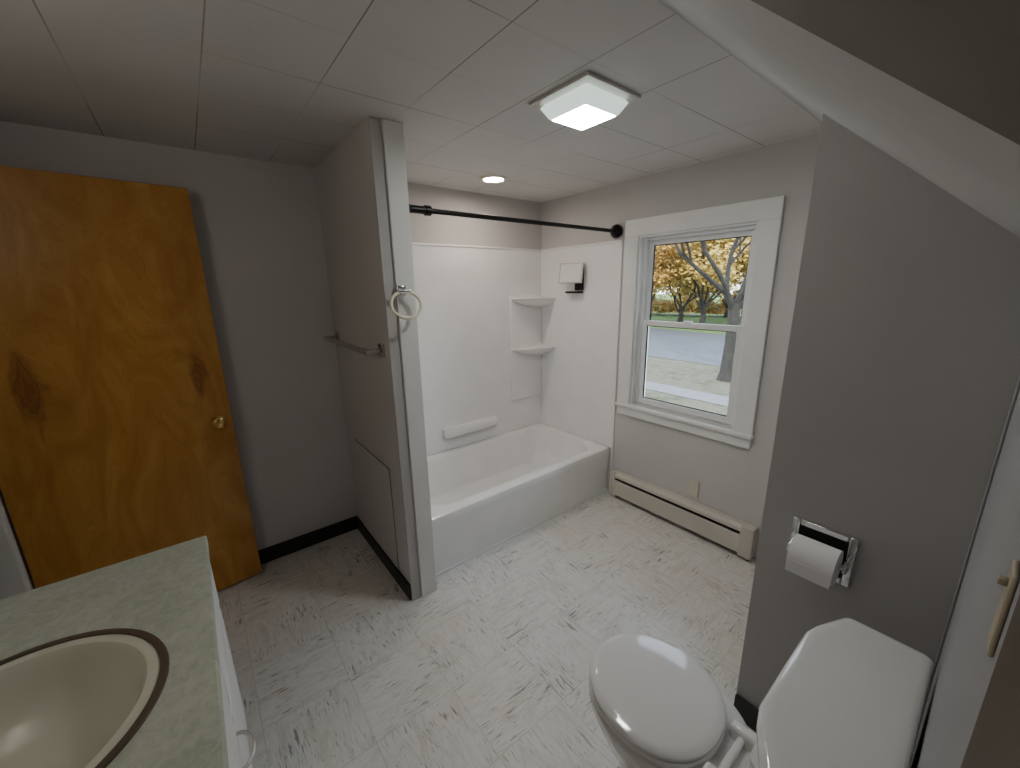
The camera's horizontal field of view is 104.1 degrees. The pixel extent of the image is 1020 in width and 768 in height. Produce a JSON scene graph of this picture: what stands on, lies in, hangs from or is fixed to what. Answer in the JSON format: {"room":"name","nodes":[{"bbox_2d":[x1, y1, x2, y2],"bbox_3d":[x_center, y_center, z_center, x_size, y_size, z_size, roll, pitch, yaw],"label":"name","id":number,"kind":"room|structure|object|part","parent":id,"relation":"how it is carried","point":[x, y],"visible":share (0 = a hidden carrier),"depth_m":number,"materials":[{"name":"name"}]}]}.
{"room":"bathroom","nodes":[
{"label":"bathroom","id":0,"kind":"room"},
{"bbox_2d":[0,121,540,550],"bbox_3d":[-0.927,-0.140,2.539,3.248,2.170,0.120,-12,17,-37],"label":"wall","id":1,"kind":"structure","parent":0,"point":[258,226],"depth_m":2.15,"materials":[{"name":"paint"}]},
{"bbox_2d":[258,516,357,564],"bbox_3d":[-1.532,1.020,2.227,1.349,0.090,0.012,-12,17,-37],"label":"baseboard","id":2,"kind":"structure","parent":1,"relation":"attached to","point":[276,551],"depth_m":2.44,"materials":[{"name":"black rubber"}]},
{"bbox_2d":[314,118,410,584],"bbox_3d":[-0.721,-0.038,2.113,0.127,2.170,0.823,-12,17,-37],"label":"wall partition","id":3,"kind":"structure","parent":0,"point":[344,178],"depth_m":1.94,"materials":[{"name":"paint"}]},
{"bbox_2d":[323,332,384,357],"bbox_3d":[-0.809,-0.204,2.010,0.080,0.060,0.723,-12,17,-37],"label":"towel bar","id":4,"kind":"object","parent":3,"relation":"attached to","point":[335,339],"visible":1,"depth_m":1.82,"materials":[{"name":"silver metal"}]},
{"bbox_3d":[-0.598,-0.145,1.754,0.078,0.022,0.026,-12,17,-37],"label":"post","id":5,"kind":"part","parent":4,"relation":"part of","materials":[{"name":"silver metal"}]},
{"bbox_2d":[354,439,398,568],"bbox_3d":[-0.758,0.652,2.234,0.008,0.577,0.528,-12,17,-37],"label":"access panel","id":6,"kind":"object","parent":3,"relation":"attached to","point":[374,479],"visible":1,"depth_m":2.19,"materials":[{"name":"paint"}]},
{"bbox_2d":[356,516,411,600],"bbox_3d":[-0.753,0.984,2.316,0.012,0.090,0.809,-12,17,-37],"label":"baseboard","id":7,"kind":"structure","parent":3,"relation":"attached to","point":[396,574],"depth_m":2.23,"materials":[{"name":"black rubber"}]},
{"bbox_2d":[368,116,420,600],"bbox_3d":[-0.496,0.042,1.770,0.049,2.170,0.008,-12,17,-37],"label":"trim","id":8,"kind":"structure","parent":3,"relation":"attached to","point":[375,130],"depth_m":1.71,"materials":[{"name":"paint"}]},
{"bbox_2d":[389,286,422,319],"bbox_3d":[-0.440,-0.341,1.666,0.145,0.138,0.064,-12,17,-37],"label":"towel ring","id":9,"kind":"object","parent":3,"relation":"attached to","point":[401,290],"visible":1,"depth_m":1.65,"materials":[{"name":"beige plastic"}]},
{"bbox_2d":[381,119,436,596],"bbox_3d":[-0.440,0.032,1.807,0.086,2.170,0.018,-12,17,-37],"label":"partition wall end","id":10,"kind":"structure","parent":3,"relation":"attached to","point":[392,131],"depth_m":1.75,"materials":[{"name":"paint"}]},
{"bbox_2d":[409,204,622,237],"bbox_3d":[0.117,-0.881,2.166,1.505,0.088,0.088,-12,17,-37],"label":"shower curtain rod","id":11,"kind":"object","parent":3,"relation":"attached to","point":[616,230],"visible":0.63,"depth_m":2.05,"materials":[{"name":"black metal"}]},
{"bbox_3d":[0.119,-0.882,2.167,1.478,0.023,0.023,-12,17,-37],"label":"rod","id":12,"kind":"part","parent":11,"relation":"part of","materials":[{"name":"black metal"}]},
{"bbox_2d":[0,0,821,202],"bbox_3d":[-0.747,-0.983,1.287,4.198,0.060,1.958,-12,17,-37],"label":"ceiling","id":13,"kind":"structure","parent":0,"point":[278,81],"depth_m":1.24,"materials":[{"name":"tile"}]},
{"bbox_2d":[479,174,506,182],"bbox_3d":[-0.099,-1.228,2.384,0.168,0.012,0.168,-12,17,-37],"label":"recessed light","id":14,"kind":"object","parent":13,"relation":"in","point":[491,178],"visible":1,"depth_m":2.37,"materials":[{"name":"beige"}]},
{"bbox_2d":[529,71,640,129],"bbox_3d":[0.259,-0.965,1.398,0.276,0.062,0.276,-12,17,-37],"label":"ceiling light","id":15,"kind":"object","parent":13,"relation":"attached to","point":[589,99],"depth_m":1.34,"materials":[{"name":"white glass"}]},
{"bbox_2d":[217,490,756,767],"bbox_3d":[-0.461,1.252,1.518,4.198,0.060,2.748,-12,17,-37],"label":"floor","id":16,"kind":"structure","parent":0,"point":[335,666],"depth_m":1.80,"materials":[{"name":"tile"}]},
{"bbox_2d":[0,536,255,767],"bbox_3d":[-0.824,0.958,0.717,0.657,0.906,1.142,-12,17,-37],"label":"bathroom vanity","id":17,"kind":"object","parent":16,"relation":"on","point":[127,663],"visible":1,"depth_m":0.84,"materials":[{"name":"laminate"}]},
{"bbox_2d":[0,628,168,767],"bbox_3d":[-0.881,0.672,0.688,0.472,0.132,0.472,-12,17,-37],"label":"sink","id":18,"kind":"object","parent":17,"relation":"in","point":[81,697],"depth_m":0.81,"materials":[{"name":"beige ceramic"}]},
{"bbox_3d":[-0.803,0.652,1.082,0.016,0.155,0.420,-12,17,-37],"label":"drawer","id":19,"kind":"part","parent":17,"relation":"part of","materials":[{"name":"white paint"}]},
{"bbox_3d":[-0.566,0.719,0.793,0.016,0.155,0.300,-12,17,-37],"label":"drawer","id":20,"kind":"part","parent":17,"relation":"part of","materials":[{"name":"white paint"}]},
{"bbox_3d":[-0.797,0.965,1.159,0.016,0.440,0.420,-12,17,-37],"label":"cabinet door","id":21,"kind":"part","parent":17,"relation":"part of","materials":[{"name":"white paint"}]},
{"bbox_3d":[-0.560,1.032,0.870,0.016,0.440,0.300,-12,17,-37],"label":"cabinet door","id":22,"kind":"part","parent":17,"relation":"part of","materials":[{"name":"white paint"}]},
{"bbox_3d":[-0.600,0.828,0.908,0.035,0.008,0.104,-12,17,-37],"label":"door pull","id":23,"kind":"part","parent":17,"relation":"part of","materials":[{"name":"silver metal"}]},
{"bbox_2d":[412,240,622,491],"bbox_3d":[-0.082,-0.005,2.663,1.520,1.819,0.789,-12,17,-37],"label":"tub surround","id":24,"kind":"object","parent":16,"relation":"on","point":[503,346],"visible":0.83,"depth_m":2.99,"materials":[{"name":"plastic"}]},
{"bbox_3d":[-0.329,-0.246,2.919,1.519,1.459,0.007,-12,17,-37],"label":"panel","id":25,"kind":"part","parent":24,"relation":"part of","materials":[{"name":"plastic"}]},
{"bbox_2d":[512,344,554,354],"bbox_3d":[0.188,-0.263,3.218,0.330,0.075,0.170,-12,17,-37],"label":"shelf","id":26,"kind":"object","parent":24,"relation":"attached to","point":[518,349],"depth_m":3.21,"materials":[{"name":"plastic"}]},
{"bbox_2d":[511,297,555,306],"bbox_3d":[0.181,-0.641,3.124,0.330,0.075,0.170,-12,17,-37],"label":"shelf","id":27,"kind":"object","parent":24,"relation":"attached to","point":[515,301],"depth_m":3.11,"materials":[{"name":"plastic"}]},
{"bbox_2d":[558,262,583,292],"bbox_3d":[0.462,-0.781,2.936,0.196,0.216,0.088,10,18,38],"label":"mirror","id":28,"kind":"object","parent":24,"relation":"attached to","point":[569,272],"visible":1,"depth_m":2.90,"materials":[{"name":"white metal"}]},
{"bbox_2d":[565,291,582,292],"bbox_3d":[0.476,-0.681,2.952,0.060,0.014,0.130,-12,17,-37],"label":"tray","id":29,"kind":"object","parent":28,"relation":"on","point":[565,291],"depth_m":2.92,"materials":[{"name":"black metal"}]},
{"bbox_3d":[0.504,-0.301,3.076,0.008,1.459,0.770,-12,17,-37],"label":"panel","id":30,"kind":"part","parent":24,"relation":"part of","materials":[{"name":"plastic"}]},
{"bbox_2d":[427,423,608,576],"bbox_3d":[-0.080,0.702,2.850,1.518,0.357,0.754,-12,17,-37],"label":"bathtub","id":31,"kind":"object","parent":16,"relation":"on","point":[487,493],"visible":0.7,"depth_m":2.81,"materials":[{"name":"ceramic"}]},
{"bbox_2d":[589,617,934,767],"bbox_3d":[0.512,0.933,1.038,0.516,0.753,0.660,-12,17,-37],"label":"toilet","id":32,"kind":"object","parent":16,"relation":"on","point":[850,694],"visible":1,"depth_m":0.88,"materials":[{"name":"ceramic"}]},
{"bbox_3d":[0.408,0.879,1.134,0.340,0.017,0.364,-12,17,-37],"label":"seat","id":33,"kind":"part","parent":32,"relation":"part of","materials":[{"name":"plastic"}]},
{"bbox_3d":[0.407,0.857,1.129,0.340,0.024,0.361,-12,17,-37],"label":"seat lid","id":34,"kind":"part","parent":32,"relation":"part of","materials":[{"name":"plastic"}]},
{"bbox_3d":[0.463,1.097,1.121,0.352,0.398,0.525,-12,17,-37],"label":"bowl","id":35,"kind":"part","parent":32,"relation":"part of","materials":[{"name":"ceramic"}]},
{"bbox_3d":[0.657,0.802,0.815,0.470,0.323,0.178,-12,17,-37],"label":"tank","id":36,"kind":"part","parent":32,"relation":"part of","materials":[{"name":"ceramic"}]},
{"bbox_3d":[0.649,0.627,0.777,0.516,0.039,0.200,-12,17,-37],"label":"tank lid","id":37,"kind":"part","parent":32,"relation":"part of","materials":[{"name":"ceramic"}]},
{"bbox_2d":[541,133,819,559],"bbox_3d":[1.140,-0.149,2.423,0.150,2.170,2.628,-12,17,-37],"label":"wall","id":38,"kind":"structure","parent":0,"point":[733,480],"depth_m":2.27,"materials":[{"name":"paint"}]},
{"bbox_2d":[617,406,750,448],"bbox_3d":[1.046,0.253,2.515,0.018,0.059,0.875,-12,17,-37],"label":"apron","id":39,"kind":"object","parent":38,"relation":"attached to","point":[726,438],"visible":0.76,"depth_m":2.44,"materials":[{"name":"white paint"}]},
{"bbox_2d":[611,469,757,560],"bbox_3d":[1.069,0.820,2.596,0.067,0.209,0.960,-12,17,-37],"label":"baseboard heater","id":40,"kind":"object","parent":38,"relation":"attached to","point":[740,536],"visible":1,"depth_m":2.49,"materials":[{"name":"metal"}]},
{"bbox_3d":[1.051,0.839,2.586,0.014,0.120,0.940,-12,17,-37],"label":"panel","id":41,"kind":"part","parent":40,"relation":"part of","materials":[{"name":"metal"}]},
{"bbox_3d":[1.093,0.809,2.614,0.003,0.181,0.940,-12,17,-37],"label":"plate","id":42,"kind":"part","parent":40,"relation":"part of","materials":[{"name":"metal"}]},
{"bbox_2d":[615,471,744,530],"bbox_3d":[1.069,0.740,2.578,0.061,0.037,0.940,-12,17,-37],"label":"cover","id":43,"kind":"object","parent":40,"relation":"attached to","point":[732,523],"depth_m":2.52,"materials":[{"name":"metal"}]},
{"bbox_2d":[615,402,753,439],"bbox_3d":[1.062,0.209,2.519,0.094,0.024,0.897,-12,17,-37],"label":"stool","id":44,"kind":"object","parent":38,"relation":"attached to","point":[630,406],"visible":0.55,"depth_m":2.42,"materials":[{"name":"white paint"}]},
{"bbox_2d":[687,478,698,497],"bbox_3d":[1.149,0.651,2.497,0.007,0.110,0.068,-12,17,-37],"label":"outlet plate","id":45,"kind":"object","parent":38,"relation":"attached to","point":[693,485],"visible":1,"depth_m":2.49,"materials":[{"name":"beige plastic"}]},
{"bbox_2d":[630,221,757,429],"bbox_3d":[1.107,-0.351,2.425,0.174,1.102,0.685,-12,17,-37],"label":"window","id":46,"kind":"structure","parent":38,"relation":"in","point":[751,227],"depth_m":2.44,"materials":[{"name":"plastic"}]},
{"bbox_2d":[643,325,736,416],"bbox_3d":[1.086,-0.099,2.467,0.010,0.495,0.563,-12,17,-37],"label":"lower gasket","id":47,"kind":"object","parent":46,"relation":"attached to","point":[647,325],"visible":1,"depth_m":2.58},
{"bbox_3d":[1.084,-0.096,2.466,0.027,0.561,0.625,-12,17,-37],"label":"lower sash","id":48,"kind":"part","parent":46,"relation":"part of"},
{"bbox_3d":[1.099,-0.599,2.362,0.026,0.529,0.625,-12,17,-37],"label":"upper sash","id":49,"kind":"part","parent":46,"relation":"part of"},
{"bbox_2d":[650,236,750,325],"bbox_3d":[1.099,-0.599,2.362,0.010,0.475,0.571,-12,17,-37],"label":"upper gasket","id":50,"kind":"object","parent":46,"relation":"attached to","point":[742,236],"visible":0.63,"depth_m":2.42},
{"bbox_2d":[617,195,785,435],"bbox_3d":[1.033,-0.370,2.361,0.020,1.232,0.885,-12,17,-37],"label":"window frame","id":51,"kind":"structure","parent":38,"relation":"attached to","point":[768,212],"depth_m":2.12,"materials":[{"name":"white paint"}]},
{"bbox_2d":[658,0,1019,237],"bbox_3d":[0.115,-0.396,0.324,4.198,0.771,0.790,-12,17,-37],"label":"ceiling","id":52,"kind":"structure","parent":0,"point":[972,162],"depth_m":0.42,"materials":[{"name":"paint"}]},
{"bbox_2d":[736,113,1019,709],"bbox_3d":[1.316,0.213,1.362,0.968,1.968,0.423,-12,17,-37],"label":"wall","id":53,"kind":"structure","parent":0,"point":[902,372],"depth_m":1.00,"materials":[{"name":"paint"}]},
{"bbox_2d":[734,694,758,732],"bbox_3d":[0.950,1.204,1.292,0.012,0.090,0.423,-12,17,-37],"label":"baseboard","id":54,"kind":"structure","parent":53,"relation":"attached to","point":[749,713],"depth_m":1.41,"materials":[{"name":"black rubber"}]},
{"bbox_2d":[785,516,859,589],"bbox_3d":[0.864,0.492,1.127,0.110,0.155,0.154,-12,17,-37],"label":"toilet paper holder","id":55,"kind":"object","parent":53,"relation":"attached to","point":[819,554],"visible":1,"depth_m":1.11,"materials":[{"name":"silver metal"}]},
{"bbox_2d":[910,389,1019,767],"bbox_3d":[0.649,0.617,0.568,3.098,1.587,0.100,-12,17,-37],"label":"door","id":56,"kind":"structure","parent":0,"point":[964,670],"depth_m":0.46,"materials":[{"name":"paint"}]},
{"bbox_2d":[751,0,1019,144],"bbox_3d":[-0.349,-0.324,0.027,0.992,0.595,0.650,-12,17,-37],"label":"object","id":57,"kind":"structure","parent":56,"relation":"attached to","point":[963,55],"depth_m":0.14,"materials":[{"name":"grey paint"}]},
{"bbox_2d":[924,375,1019,707],"bbox_3d":[1.066,0.513,0.952,0.010,1.410,0.005,-12,17,-37],"label":"trim","id":58,"kind":"structure","parent":56,"relation":"attached to","point":[1012,405],"depth_m":0.90,"materials":[{"name":"paint"}]},
{"bbox_2d":[960,594,1019,767],"bbox_3d":[-0.138,0.783,0.035,0.952,1.547,0.008,-12,17,-37],"label":"trim","id":59,"kind":"structure","parent":56,"relation":"attached to","point":[994,742],"depth_m":0.15,"materials":[{"name":"grey paint"}]},
{"bbox_2d":[987,559,1019,657],"bbox_3d":[0.325,0.148,0.265,0.028,0.062,0.008,-12,17,-37],"label":"handle","id":60,"kind":"object","parent":56,"relation":"attached to","point":[1010,583],"visible":1,"depth_m":0.26,"materials":[{"name":"beige metal"}]},
{"bbox_3d":[-1.341,0.348,0.591,0.100,2.170,2.508,-12,17,-37],"label":"wall","id":61,"kind":"structure","parent":0,"visible":0},
{"bbox_2d":[0,489,35,599],"bbox_3d":[-1.772,0.271,1.147,0.118,2.070,0.900,-12,17,-37],"label":"trim","id":62,"kind":"structure","parent":61,"relation":"attached to","point":[15,575],"depth_m":1.56,"materials":[{"name":"white paint"}]},
{"bbox_2d":[0,165,261,591],"bbox_3d":[-1.666,0.164,1.725,0.760,1.972,0.088,-14,19,-43],"label":"door slab","id":63,"kind":"structure","parent":61,"relation":"in","point":[113,385],"depth_m":1.67,"materials":[{"name":"brown wood"}]},
{"bbox_3d":[-1.426,0.188,1.951,0.056,0.056,0.053,-14,19,-43],"label":"knob","id":64,"kind":"part","parent":63,"relation":"part of","materials":[{"name":"gold metal"}]},
{"label":"outside","id":65,"kind":"structure","parent":0,"visible":0},
{"bbox_2d":[645,294,741,414],"bbox_3d":[26.042,-13.184,70.667,190.000,0.080,240.000,-12,17,-37],"label":"yard","id":66,"kind":"structure","parent":65,"point":[683,365],"depth_m":22.82,"materials":[{"name":"concrete"}]},
{"bbox_2d":[651,237,750,322],"bbox_3d":[19.047,-16.128,51.529,36.601,15.116,53.041,-11,17,-34],"label":"foliage","id":67,"kind":"object","parent":66,"relation":"on","point":[670,270],"visible":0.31,"depth_m":37.57,"materials":[{"name":"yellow plant"}]},
{"bbox_2d":[674,237,749,381],"bbox_3d":[11.484,-6.752,15.600,12.689,14.360,12.680,-7,15,-22],"label":"maple tree","id":68,"kind":"object","parent":66,"relation":"on","point":[734,306],"visible":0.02,"depth_m":18.14,"materials":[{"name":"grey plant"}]}
]}

